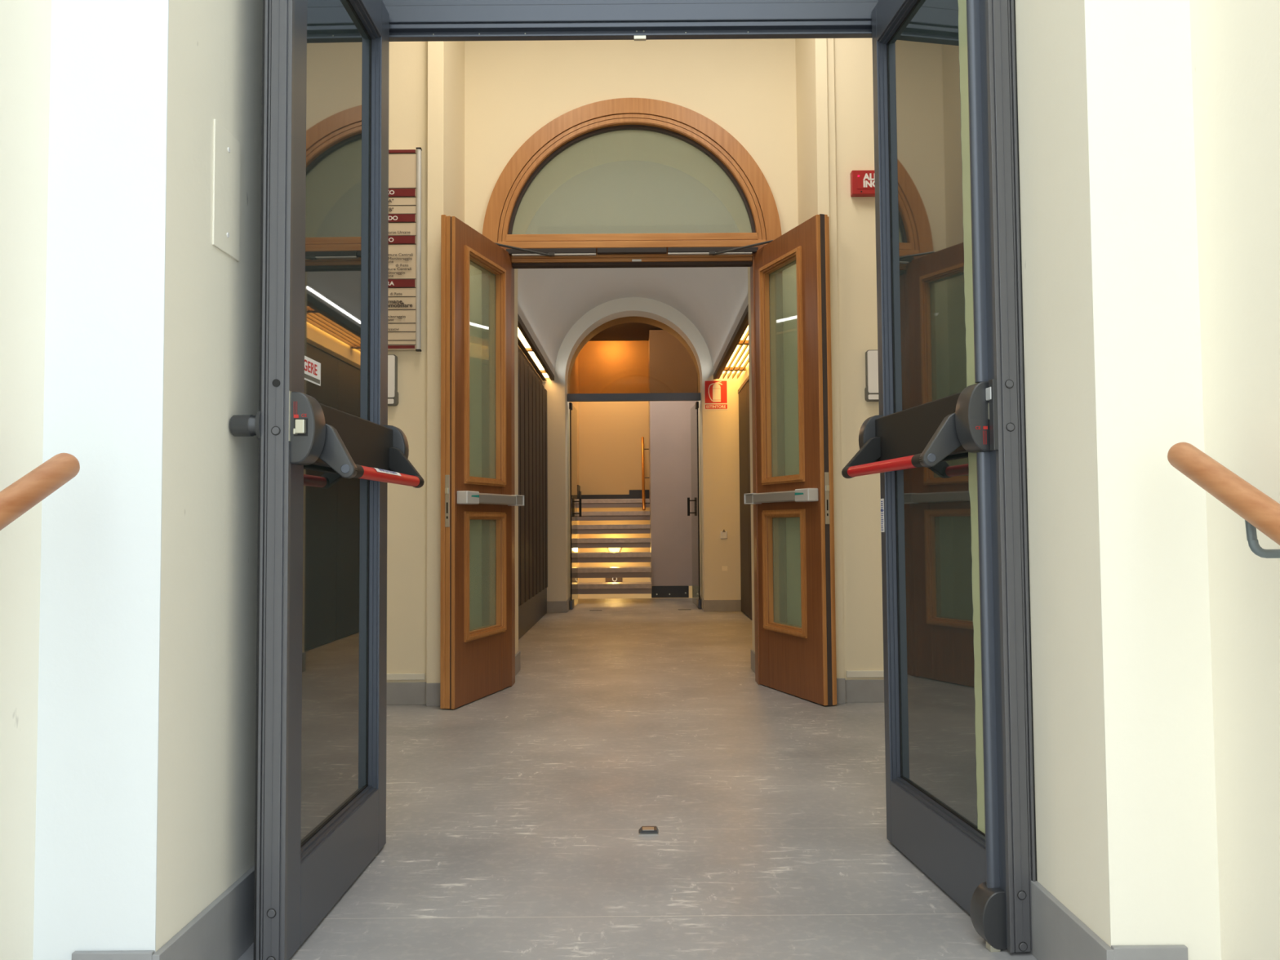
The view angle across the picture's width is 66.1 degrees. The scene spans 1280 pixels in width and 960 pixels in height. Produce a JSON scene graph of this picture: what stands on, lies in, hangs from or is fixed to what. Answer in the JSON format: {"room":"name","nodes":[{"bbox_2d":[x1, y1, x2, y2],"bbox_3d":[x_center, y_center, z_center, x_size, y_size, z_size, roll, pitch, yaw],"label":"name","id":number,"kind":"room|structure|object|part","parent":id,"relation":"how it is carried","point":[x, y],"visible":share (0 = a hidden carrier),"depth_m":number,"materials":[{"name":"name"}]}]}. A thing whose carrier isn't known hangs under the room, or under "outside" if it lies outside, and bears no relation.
{"room":"building corridor","nodes":[
{"label":"building corridor","id":0,"kind":"room"},
{"bbox_2d":[0,0,51,959],"bbox_3d":[-1.359,-0.776,1.236,0.493,4.860,3.600,0,-3,0],"label":"wall","id":1,"kind":"structure","parent":0,"point":[25,25],"depth_m":1.76,"materials":[{"name":"beige paint"}]},
{"bbox_2d":[0,453,79,530],"bbox_3d":[-1.035,0.284,0.960,0.140,0.725,1.479,0,-3,0],"label":"handrail","id":2,"kind":"object","parent":1,"relation":"attached to","point":[18,498],"visible":1,"depth_m":1.58,"materials":[{"name":"brown wood"}]},
{"bbox_2d":[32,0,168,959],"bbox_3d":[-1.005,-1.081,1.871,0.221,4.200,0.002,0,-3,0],"label":"wall","id":3,"kind":"structure","parent":0,"point":[96,832],"depth_m":1.82,"materials":[{"name":"white paint"}]},
{"bbox_2d":[155,0,262,951],"bbox_3d":[-1.004,-1.054,2.461,0.221,4.200,1.178,0,-3,0],"label":"wall","id":4,"kind":"structure","parent":0,"point":[206,789],"depth_m":2.02,"materials":[{"name":"beige paint"}]},
{"bbox_2d":[71,865,254,959],"bbox_3d":[-0.944,0.960,2.354,0.159,0.164,1.172,0,-3,0],"label":"baseboard","id":5,"kind":"structure","parent":4,"relation":"attached to","point":[224,930],"depth_m":2.01,"materials":[{"name":"grey paint"}]},
{"bbox_2d":[212,119,240,261],"bbox_3d":[-0.888,-0.619,2.116,0.006,0.266,0.132,0,-3,0],"label":"plate","id":6,"kind":"object","parent":4,"relation":"attached to","point":[226,148],"visible":1,"depth_m":2.11,"materials":[{"name":"beige paint"}]},
{"bbox_2d":[386,41,427,682],"bbox_3d":[-1.936,-0.913,5.494,1.642,4.200,0.575,0,-3,0],"label":"wall","id":7,"kind":"structure","parent":0,"point":[406,505],"depth_m":5.17,"materials":[{"name":"paint"}]},
{"bbox_2d":[387,354,398,405],"bbox_3d":[-1.329,-0.524,5.169,0.112,0.268,0.040,0,-3,0],"label":"handset","id":8,"kind":"object","parent":7,"relation":"attached to","point":[393,393],"visible":0.51,"depth_m":5.15,"materials":[{"name":"grey plastic"}]},
{"bbox_3d":[-1.330,-0.543,5.156,0.090,0.222,0.012,0,-3,0],"label":"panel","id":9,"kind":"part","parent":8,"relation":"part of","materials":[{"name":"white plastic"}]},
{"bbox_2d":[387,146,422,351],"bbox_3d":[-1.432,-1.216,5.195,0.554,1.082,0.036,0,-3,0],"label":"board","id":10,"kind":"object","parent":7,"relation":"attached to","point":[404,287],"visible":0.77,"depth_m":5.19,"materials":[{"name":"beige"}]},
{"bbox_2d":[386,673,425,679],"bbox_3d":[-1.855,1.028,5.114,1.475,0.032,0.012,0,-3,0],"label":"trim","id":11,"kind":"structure","parent":7,"relation":"attached to","point":[389,676],"depth_m":5.11,"materials":[{"name":"white paint"}]},
{"bbox_2d":[386,682,439,706],"bbox_3d":[-1.799,1.123,5.346,1.586,0.118,0.580,0,-3,0],"label":"baseboard","id":12,"kind":"structure","parent":7,"relation":"attached to","point":[397,693],"depth_m":5.11,"materials":[{"name":"grey paint"}]},
{"bbox_2d":[426,40,464,683],"bbox_3d":[-1.073,-0.920,5.469,0.084,4.200,0.625,0,-3,0],"label":"pilaster","id":13,"kind":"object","parent":7,"relation":"attached to","point":[446,60],"depth_m":5.18,"materials":[{"name":"paint"}]},
{"bbox_2d":[517,344,542,385],"bbox_3d":[-1.165,0.001,8.394,0.270,2.620,4.070,0,-3,0],"label":"wall","id":14,"kind":"structure","parent":0,"point":[520,351],"depth_m":9.23,"materials":[{"name":"brown wood"}]},
{"bbox_2d":[518,587,546,639],"bbox_3d":[-1.001,1.173,8.336,0.040,0.270,4.040,0,-3,0],"label":"baseboard","id":15,"kind":"structure","parent":14,"relation":"attached to","point":[532,611],"depth_m":8.92,"materials":[{"name":"grey"}]},
{"bbox_2d":[517,349,547,606],"bbox_3d":[-1.004,0.002,8.393,0.050,2.075,4.030,0,-3,0],"label":"panelling","id":16,"kind":"object","parent":14,"relation":"attached to","point":[532,395],"visible":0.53,"depth_m":8.99,"materials":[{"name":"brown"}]},
{"bbox_2d":[517,313,554,381],"bbox_3d":[-0.974,-1.176,8.441,0.126,0.068,4.040,0,-3,0],"label":"light","id":17,"kind":"object","parent":14,"relation":"attached to","point":[526,342],"visible":0.56,"depth_m":8.76,"materials":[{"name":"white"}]},
{"bbox_2d":[517,327,548,377],"bbox_3d":[-0.992,-1.181,8.441,0.073,0.012,3.960,0,-3,0],"label":"diffuser","id":18,"kind":"object","parent":17,"relation":"attached to","point":[524,344],"depth_m":8.89,"materials":[{"name":"white plastic"}]},
{"bbox_2d":[569,401,579,599],"bbox_3d":[-0.957,0.392,12.520,0.180,5.400,2.950,0,-3,0],"label":"wall","id":19,"kind":"structure","parent":0,"point":[575,404],"depth_m":13.77,"materials":[{"name":"brown paint"}]},
{"bbox_2d":[517,160,747,375],"bbox_3d":[-0.069,-1.636,8.466,1.740,0.870,4.070,0,-3,0],"label":"vault","id":20,"kind":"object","parent":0,"point":[631,196],"visible":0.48,"depth_m":7.86,"materials":[{"name":"paint"}]},
{"bbox_2d":[713,304,748,379],"bbox_3d":[0.920,-1.195,8.441,0.282,0.072,4.040,0,-3,0],"label":"light","id":21,"kind":"object","parent":20,"relation":"attached to","point":[735,359],"visible":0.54,"depth_m":9.02,"materials":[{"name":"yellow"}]},
{"bbox_2d":[722,325,748,373],"bbox_3d":[0.925,-1.225,8.442,0.272,0.012,3.960,0,-3,0],"label":"diffuser","id":22,"kind":"object","parent":21,"relation":"attached to","point":[746,331],"depth_m":9.26,"materials":[{"name":"white plastic"}]},
{"bbox_2d":[464,38,801,654],"bbox_3d":[-0.007,-0.901,6.088,3.500,4.200,0.615,0,-3,0],"label":"wall","id":23,"kind":"structure","parent":0,"point":[513,89],"depth_m":5.84,"materials":[{"name":"paint"}]},
{"bbox_2d":[482,97,782,249],"bbox_3d":[-0.051,-1.807,5.827,1.760,0.892,0.088,0,-3,0],"label":"arched window frame","id":24,"kind":"structure","parent":23,"relation":"in","point":[577,125],"depth_m":5.79,"materials":[{"name":"brown wood"}]},
{"bbox_3d":[-0.048,-1.405,5.812,1.580,0.086,0.082,0,-3,0],"label":"rail","id":25,"kind":"part","parent":24,"relation":"part of","materials":[{"name":"brown wood"}]},
{"bbox_2d":[515,648,755,675],"bbox_3d":[-0.029,1.139,6.030,1.500,0.120,0.550,0,-3,0],"label":"baseboard","id":26,"kind":"structure","parent":23,"relation":"attached to","point":[517,667],"depth_m":6.17,"materials":[{"name":"grey paint"}]},
{"bbox_2d":[481,213,836,706],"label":"door","id":27,"kind":"structure","parent":23,"relation":"in","point":[797,660],"depth_m":5.47,"materials":[{"name":"brown wood"}]},
{"bbox_2d":[440,214,524,709],"bbox_3d":[-0.845,-0.092,5.372,0.137,2.521,0.805,-1,-3,15],"label":"door","id":28,"kind":"structure","parent":27,"relation":"attached to","point":[476,663],"depth_m":5.13,"materials":[{"name":"brown wood"}]},
{"bbox_3d":[-0.978,0.106,4.995,0.024,0.265,0.004,-1,-3,15],"label":"lock plate","id":29,"kind":"part","parent":28,"relation":"part of","materials":[{"name":"silver metal"}]},
{"bbox_3d":[-0.877,-0.086,5.363,0.067,2.509,0.444,-1,-3,15],"label":"rail","id":30,"kind":"part","parent":28,"relation":"part of","materials":[{"name":"brown wood"}]},
{"bbox_3d":[-0.870,-0.596,5.383,0.086,1.250,0.514,-1,-3,15],"label":"glazing moulding","id":31,"kind":"part","parent":28,"relation":"part of","materials":[{"name":"brown wood"}]},
{"bbox_3d":[-0.862,0.510,5.333,0.086,0.673,0.514,-1,-3,15],"label":"glazing moulding","id":32,"kind":"part","parent":28,"relation":"part of","materials":[{"name":"brown wood"}]},
{"bbox_3d":[-0.047,-1.322,5.832,1.416,0.079,0.115,0,-3,0],"label":"head rail","id":33,"kind":"part","parent":27,"relation":"part of","materials":[{"name":"brown wood"}]},
{"bbox_2d":[494,240,773,256],"bbox_3d":[-0.045,-1.335,5.684,1.615,0.052,0.162,0,-3,0],"label":"lintel","id":34,"kind":"object","parent":27,"relation":"attached to","point":[746,250],"depth_m":5.73,"materials":[{"name":"grey"}]},
{"bbox_3d":[-0.675,-1.330,5.684,0.382,0.052,0.043,0,-3,-19],"label":"closer arm","id":35,"kind":"part","parent":34,"relation":"part of","materials":[{"name":"grey metal"}]},
{"bbox_3d":[0.583,-1.340,5.684,0.385,0.052,0.042,-1,-3,18],"label":"closer arm","id":36,"kind":"part","parent":34,"relation":"part of","materials":[{"name":"grey metal"}]},
{"bbox_3d":[-0.019,-1.287,5.771,0.055,0.012,0.017,0,-3,0],"label":"strike plate","id":37,"kind":"part","parent":27,"relation":"part of","materials":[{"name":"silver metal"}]},
{"bbox_3d":[0.803,-0.606,5.426,0.086,1.250,0.484,0,-3,-19],"label":"glazing moulding","id":38,"kind":"part","parent":27,"relation":"part of","materials":[{"name":"brown wood"}]},
{"bbox_3d":[0.818,-0.097,5.407,0.067,2.509,0.414,0,-3,-19],"label":"rail","id":39,"kind":"part","parent":27,"relation":"part of","materials":[{"name":"brown wood"}]},
{"bbox_3d":[0.812,0.499,5.377,0.086,0.673,0.484,0,-3,-19],"label":"glazing moulding","id":40,"kind":"part","parent":27,"relation":"part of","materials":[{"name":"brown wood"}]},
{"bbox_3d":[0.953,0.092,5.011,0.024,0.265,0.004,0,-3,-19],"label":"lock plate","id":41,"kind":"part","parent":27,"relation":"part of","materials":[{"name":"silver metal"}]},
{"bbox_2d":[578,401,692,599],"bbox_3d":[-0.072,0.455,14.069,1.950,5.400,0.150,0,-3,0],"label":"wall","id":42,"kind":"structure","parent":0,"point":[611,433],"depth_m":14.03,"materials":[{"name":"brown paint"}]},
{"bbox_2d":[577,484,648,498],"bbox_3d":[-0.369,0.173,13.756,1.000,0.200,0.500,0,-3,0],"label":"baseboard","id":43,"kind":"structure","parent":42,"relation":"attached to","point":[633,494],"depth_m":13.99,"materials":[{"name":"grey"}]},
{"bbox_2d":[605,577,622,582],"bbox_3d":[-0.370,1.416,13.935,0.220,0.048,0.032,0,-3,0],"label":"socket plate","id":44,"kind":"object","parent":42,"relation":"attached to","point":[607,580],"visible":0.48,"depth_m":13.92,"materials":[{"name":"brown"}]},
{"bbox_2d":[608,547,620,551],"bbox_3d":[-0.363,0.951,13.924,0.180,0.180,0.095,0,-3,0],"label":"wall lamp","id":45,"kind":"object","parent":42,"relation":"attached to","point":[611,549],"visible":0.48,"depth_m":13.89,"materials":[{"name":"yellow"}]},
{"bbox_2d":[237,598,1037,959],"bbox_3d":[0.010,1.296,6.874,6.000,0.120,10.750,0,-3,0],"label":"floor","id":46,"kind":"structure","parent":0,"point":[515,814],"depth_m":3.07,"materials":[{"name":"grey concrete"}]},
{"bbox_2d":[569,498,651,594],"bbox_3d":[-0.363,0.809,12.742,0.994,1.158,2.430,0,-3,0],"label":"staircase","id":47,"kind":"structure","parent":46,"relation":"on","point":[588,588],"depth_m":12.37,"materials":[{"name":"grey stone"}]},
{"bbox_2d":[638,826,658,835],"bbox_3d":[0.026,1.056,2.966,0.060,0.012,0.050,0,-3,0],"label":"door stop","id":48,"kind":"object","parent":46,"relation":"on","point":[643,830],"visible":1,"depth_m":2.95,"materials":[{"name":"grey metal"}]},
{"bbox_2d":[542,297,741,601],"bbox_3d":[0.022,-0.444,10.765,2.750,3.700,0.630,0,-3,0],"label":"wall","id":49,"kind":"structure","parent":0,"point":[718,429],"depth_m":10.45,"materials":[{"name":"white paint"}]},
{"bbox_2d":[568,402,581,609],"bbox_3d":[-0.742,0.293,11.063,0.118,2.257,0.670,-1,-3,2],"label":"door","id":50,"kind":"structure","parent":49,"relation":"in","point":[573,411],"depth_m":11.00,"materials":[{"name":"clear glass"}]},
{"bbox_3d":[-0.742,0.291,11.068,0.010,2.240,0.660,-1,-3,2],"label":"glass pane","id":51,"kind":"part","parent":50,"relation":"part of","materials":[{"name":"clear glass"}]},
{"bbox_3d":[-0.703,0.318,11.326,0.059,0.210,0.028,-1,-3,2],"label":"handle","id":52,"kind":"part","parent":50,"relation":"part of","materials":[{"name":"grey plastic"}]},
{"bbox_2d":[567,316,700,401],"bbox_3d":[-0.070,-1.330,10.780,1.456,0.933,0.060,0,-3,0],"label":"window","id":53,"kind":"structure","parent":49,"relation":"in","point":[625,358],"depth_m":10.77,"materials":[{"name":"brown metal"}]},
{"bbox_2d":[546,595,742,613],"bbox_3d":[0.033,1.344,10.680,2.105,0.120,0.642,0,-3,0],"label":"baseboard","id":54,"kind":"structure","parent":49,"relation":"attached to","point":[553,606],"depth_m":10.36,"materials":[{"name":"grey paint"}]},
{"bbox_2d":[687,401,701,608],"bbox_3d":[0.620,0.282,11.063,0.118,2.257,0.671,0,-3,-3],"label":"door","id":55,"kind":"structure","parent":49,"relation":"in","point":[695,512],"depth_m":11.00,"materials":[{"name":"clear glass"}]},
{"bbox_3d":[0.575,0.308,11.326,0.059,0.210,0.028,0,-3,-3],"label":"handle","id":56,"kind":"part","parent":55,"relation":"part of","materials":[{"name":"grey plastic"}]},
{"bbox_3d":[0.620,0.281,11.068,0.010,2.240,0.661,0,-3,-3],"label":"glass pane","id":57,"kind":"part","parent":55,"relation":"part of","materials":[{"name":"clear glass"}]},
{"bbox_2d":[704,380,728,409],"bbox_3d":[0.810,-0.902,10.467,0.251,0.316,0.004,0,-3,0],"label":"sign","id":58,"kind":"object","parent":49,"relation":"attached to","point":[716,392],"visible":1,"depth_m":10.47,"materials":[{"name":"red plastic"}]},
{"bbox_3d":[0.811,-0.780,10.462,0.234,0.047,0.003,0,-3,0],"label":"word panel","id":59,"kind":"part","parent":58,"relation":"part of","materials":[{"name":"red plastic"}]},
{"bbox_2d":[720,529,727,538],"bbox_3d":[0.886,0.570,10.394,0.073,0.100,0.019,0,-3,0],"label":"tag","id":60,"kind":"object","parent":49,"relation":"attached to","point":[723,535],"visible":1,"depth_m":10.39,"materials":[{"name":"white"}]},
{"bbox_2d":[721,565,727,570],"bbox_3d":[0.895,0.934,10.386,0.060,0.050,0.004,0,-3,0],"label":"blank plate","id":61,"kind":"object","parent":49,"relation":"attached to","point":[723,568],"visible":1,"depth_m":10.38,"materials":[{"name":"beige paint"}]},
{"bbox_2d":[697,400,700,585],"bbox_3d":[0.823,0.379,12.520,0.160,5.400,2.950,0,-3,0],"label":"wall","id":62,"kind":"structure","parent":0,"point":[698,401],"depth_m":12.27,"materials":[{"name":"beige paint"}]},
{"bbox_2d":[648,400,697,597],"bbox_3d":[0.432,-0.179,13.189,0.603,3.380,1.624,0,-3,0],"label":"partition panel","id":63,"kind":"object","parent":62,"relation":"attached to","point":[669,421],"visible":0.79,"depth_m":12.37,"materials":[{"name":"grey laminate"}]},
{"bbox_2d":[641,436,649,510],"bbox_3d":[0.074,-0.106,13.371,0.106,1.052,1.022,0,-3,0],"label":"stair handrail","id":64,"kind":"object","parent":63,"relation":"attached to","point":[643,477],"visible":1,"depth_m":13.29,"materials":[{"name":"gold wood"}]},
{"bbox_3d":[0.043,-0.106,13.371,0.043,1.052,1.022,0,-3,0],"label":"rail","id":65,"kind":"part","parent":64,"relation":"part of","materials":[{"name":"gold metal"}]},
{"bbox_2d":[740,363,749,386],"bbox_3d":[1.212,-0.017,8.394,0.275,2.620,4.070,0,-3,0],"label":"wall","id":66,"kind":"structure","parent":0,"point":[744,374],"depth_m":10.01,"materials":[{"name":"beige paint"}]},
{"bbox_2d":[737,374,751,619],"bbox_3d":[1.061,0.119,8.388,0.029,2.330,4.030,0,-3,0],"label":"panelling","id":67,"kind":"structure","parent":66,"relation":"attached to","point":[744,390],"depth_m":9.85,"materials":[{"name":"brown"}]},
{"bbox_3d":[1.053,-1.026,8.438,0.029,0.038,4.030,0,-3,0],"label":"trim","id":68,"kind":"part","parent":67,"relation":"part of","materials":[{"name":"brown"}]},
{"bbox_2d":[833,38,884,679],"bbox_3d":[1.891,-0.942,5.479,1.704,4.200,0.605,0,-3,0],"label":"wall","id":69,"kind":"structure","parent":0,"point":[861,536],"depth_m":5.17,"materials":[{"name":"paint"}]},
{"bbox_2d":[795,38,844,678],"bbox_3d":[0.989,-0.936,5.464,0.101,4.200,0.635,0,-3,0],"label":"pilaster","id":70,"kind":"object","parent":69,"relation":"attached to","point":[815,57],"depth_m":5.19,"materials":[{"name":"paint"}]},
{"bbox_2d":[836,678,884,703],"bbox_3d":[1.776,1.091,5.341,1.665,0.128,0.590,0,-3,0],"label":"baseboard","id":71,"kind":"structure","parent":69,"relation":"attached to","point":[847,691],"depth_m":5.08,"materials":[{"name":"grey paint"}]},
{"bbox_2d":[850,169,875,196],"bbox_3d":[1.270,-1.562,5.179,0.316,0.129,0.050,0,-3,0],"label":"sign","id":72,"kind":"object","parent":69,"relation":"attached to","point":[862,182],"visible":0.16,"depth_m":5.16,"materials":[{"name":"red plastic"}]},
{"bbox_3d":[1.278,-1.572,5.159,0.280,0.090,0.003,0,-3,0],"label":"panel","id":73,"kind":"part","parent":72,"relation":"part of","materials":[{"name":"red plastic"}]},
{"bbox_2d":[846,670,884,677],"bbox_3d":[1.837,0.998,5.084,1.540,0.034,0.012,0,-3,0],"label":"trim","id":74,"kind":"structure","parent":69,"relation":"attached to","point":[860,673],"depth_m":5.08,"materials":[{"name":"white paint"}]},
{"bbox_2d":[864,350,879,401],"bbox_3d":[1.233,-0.545,5.139,0.112,0.268,0.040,0,-3,0],"label":"handset","id":75,"kind":"object","parent":69,"relation":"attached to","point":[871,390],"visible":0.49,"depth_m":5.12,"materials":[{"name":"grey plastic"}]},
{"bbox_3d":[1.232,-0.564,5.126,0.090,0.222,0.012,0,-3,0],"label":"panel","id":76,"kind":"part","parent":75,"relation":"part of","materials":[{"name":"white plastic"}]},
{"bbox_2d":[1015,0,1110,946],"bbox_3d":[0.940,-1.069,2.461,0.199,4.200,1.178,0,-3,0],"label":"wall","id":77,"kind":"structure","parent":0,"point":[1069,749],"depth_m":1.98,"materials":[{"name":"beige paint"}]},
{"bbox_2d":[1030,880,1187,959],"bbox_3d":[0.915,0.948,2.354,0.147,0.160,1.172,0,-3,0],"label":"baseboard","id":78,"kind":"structure","parent":77,"relation":"attached to","point":[1057,933],"depth_m":1.93,"materials":[{"name":"grey paint"}]},
{"bbox_2d":[1084,0,1221,959],"bbox_3d":[0.939,-1.095,1.871,0.199,4.200,0.002,0,-3,0],"label":"wall","id":79,"kind":"structure","parent":0,"point":[1160,773],"depth_m":1.82,"materials":[{"name":"beige paint"}]},
{"bbox_2d":[1189,0,1279,959],"bbox_3d":[1.318,-0.796,1.236,0.553,4.860,3.600,0,-3,0],"label":"wall","id":80,"kind":"structure","parent":0,"point":[1235,44],"depth_m":1.71,"materials":[{"name":"beige paint"}]},
{"bbox_2d":[1167,442,1279,558],"bbox_3d":[0.981,0.265,0.961,0.136,0.725,1.479,0,-3,0],"label":"handrail","id":81,"kind":"object","parent":80,"relation":"attached to","point":[1260,511],"visible":1,"depth_m":1.52,"materials":[{"name":"brown wood"}]},
{"bbox_3d":[-0.040,-2.827,2.728,1.734,0.650,0.800,0,-3,0],"label":"wall","id":82,"kind":"structure","parent":0,"visible":0},
{"bbox_2d":[382,0,1036,952],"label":"door","id":83,"kind":"structure","parent":82,"relation":"in","point":[946,442],"depth_m":2.50,"materials":[{"name":"grey metal"}]},
{"bbox_2d":[229,0,424,959],"bbox_3d":[-0.753,-0.192,2.514,0.250,2.462,0.824,0,-3,1],"label":"door","id":84,"kind":"structure","parent":83,"relation":"attached to","point":[329,453],"depth_m":2.38,"materials":[{"name":"grey metal"}]},
{"bbox_3d":[-0.818,-0.118,2.135,0.008,0.072,0.072,0,-3,1],"label":"knob","id":85,"kind":"part","parent":84,"relation":"part of","materials":[{"name":"grey metal"}]},
{"bbox_3d":[-0.754,-0.138,2.119,0.002,0.108,0.012,0,-3,1],"label":"latch plate","id":86,"kind":"part","parent":84,"relation":"part of","materials":[{"name":"silver metal"}]},
{"bbox_3d":[-0.784,-0.225,2.524,0.006,2.172,0.615,0,-3,1],"label":"filmed pane","id":87,"kind":"part","parent":84,"relation":"part of","materials":[{"name":"clear glass"}]},
{"bbox_3d":[-0.694,-0.066,2.212,0.112,0.124,0.030,0,-3,1],"label":"arm","id":88,"kind":"part","parent":84,"relation":"part of","materials":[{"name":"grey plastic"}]},
{"bbox_3d":[-0.771,0.949,2.471,0.056,0.178,0.615,0,-3,1],"label":"rail","id":89,"kind":"part","parent":84,"relation":"part of","materials":[{"name":"grey metal"}]},
{"bbox_3d":[-0.788,-1.365,2.574,0.056,0.112,0.615,0,-3,1],"label":"rail","id":90,"kind":"part","parent":84,"relation":"part of","materials":[{"name":"grey metal"}]},
{"bbox_3d":[-0.683,-0.035,2.837,0.117,0.117,0.030,0,-3,1],"label":"arm","id":91,"kind":"part","parent":84,"relation":"part of","materials":[{"name":"grey plastic"}]},
{"bbox_3d":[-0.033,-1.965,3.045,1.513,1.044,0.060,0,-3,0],"label":"transom rail","id":92,"kind":"part","parent":83,"relation":"part of","materials":[{"name":"grey metal"}]},
{"bbox_3d":[0.648,-0.064,2.839,0.129,0.119,0.030,0,-3,-6],"label":"arm","id":93,"kind":"part","parent":83,"relation":"part of","materials":[{"name":"grey plastic"}]},
{"bbox_2d":[880,501,884,530],"bbox_3d":[0.711,0.105,2.889,0.001,0.086,0.026,0,-3,-6],"label":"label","id":94,"kind":"object","parent":83,"relation":"attached to","point":[882,502],"depth_m":2.89,"materials":[{"name":"white"}]},
{"bbox_3d":[0.764,-1.375,2.610,0.056,0.112,0.651,0,-3,-6],"label":"rail","id":95,"kind":"part","parent":83,"relation":"part of","materials":[{"name":"grey metal"}]},
{"bbox_3d":[0.781,0.939,2.507,0.056,0.178,0.651,0,-3,-6],"label":"rail","id":96,"kind":"part","parent":83,"relation":"part of","materials":[{"name":"grey metal"}]},
{"bbox_3d":[0.707,-0.092,2.268,0.124,0.126,0.030,0,-3,-6],"label":"arm","id":97,"kind":"part","parent":83,"relation":"part of","materials":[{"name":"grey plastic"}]},
{"bbox_3d":[0.777,-0.235,2.559,0.006,2.172,0.651,0,-3,-6],"label":"clear pane","id":98,"kind":"part","parent":83,"relation":"part of","materials":[{"name":"clear glass"}]},
{"bbox_3d":[0.762,-0.828,2.241,0.024,1.218,0.024,0,-3,-6],"label":"bolt rod","id":99,"kind":"part","parent":83,"relation":"part of","materials":[{"name":"grey metal"}]},
{"bbox_3d":[0.771,0.417,2.186,0.024,0.959,0.024,0,-3,-6],"label":"bolt rod","id":100,"kind":"part","parent":83,"relation":"part of","materials":[{"name":"grey metal"}]},
{"bbox_3d":[0.777,-0.143,2.163,0.011,0.156,0.020,0,-3,-6],"label":"latch plate","id":101,"kind":"part","parent":83,"relation":"part of","materials":[{"name":"grey metal"}]}
]}

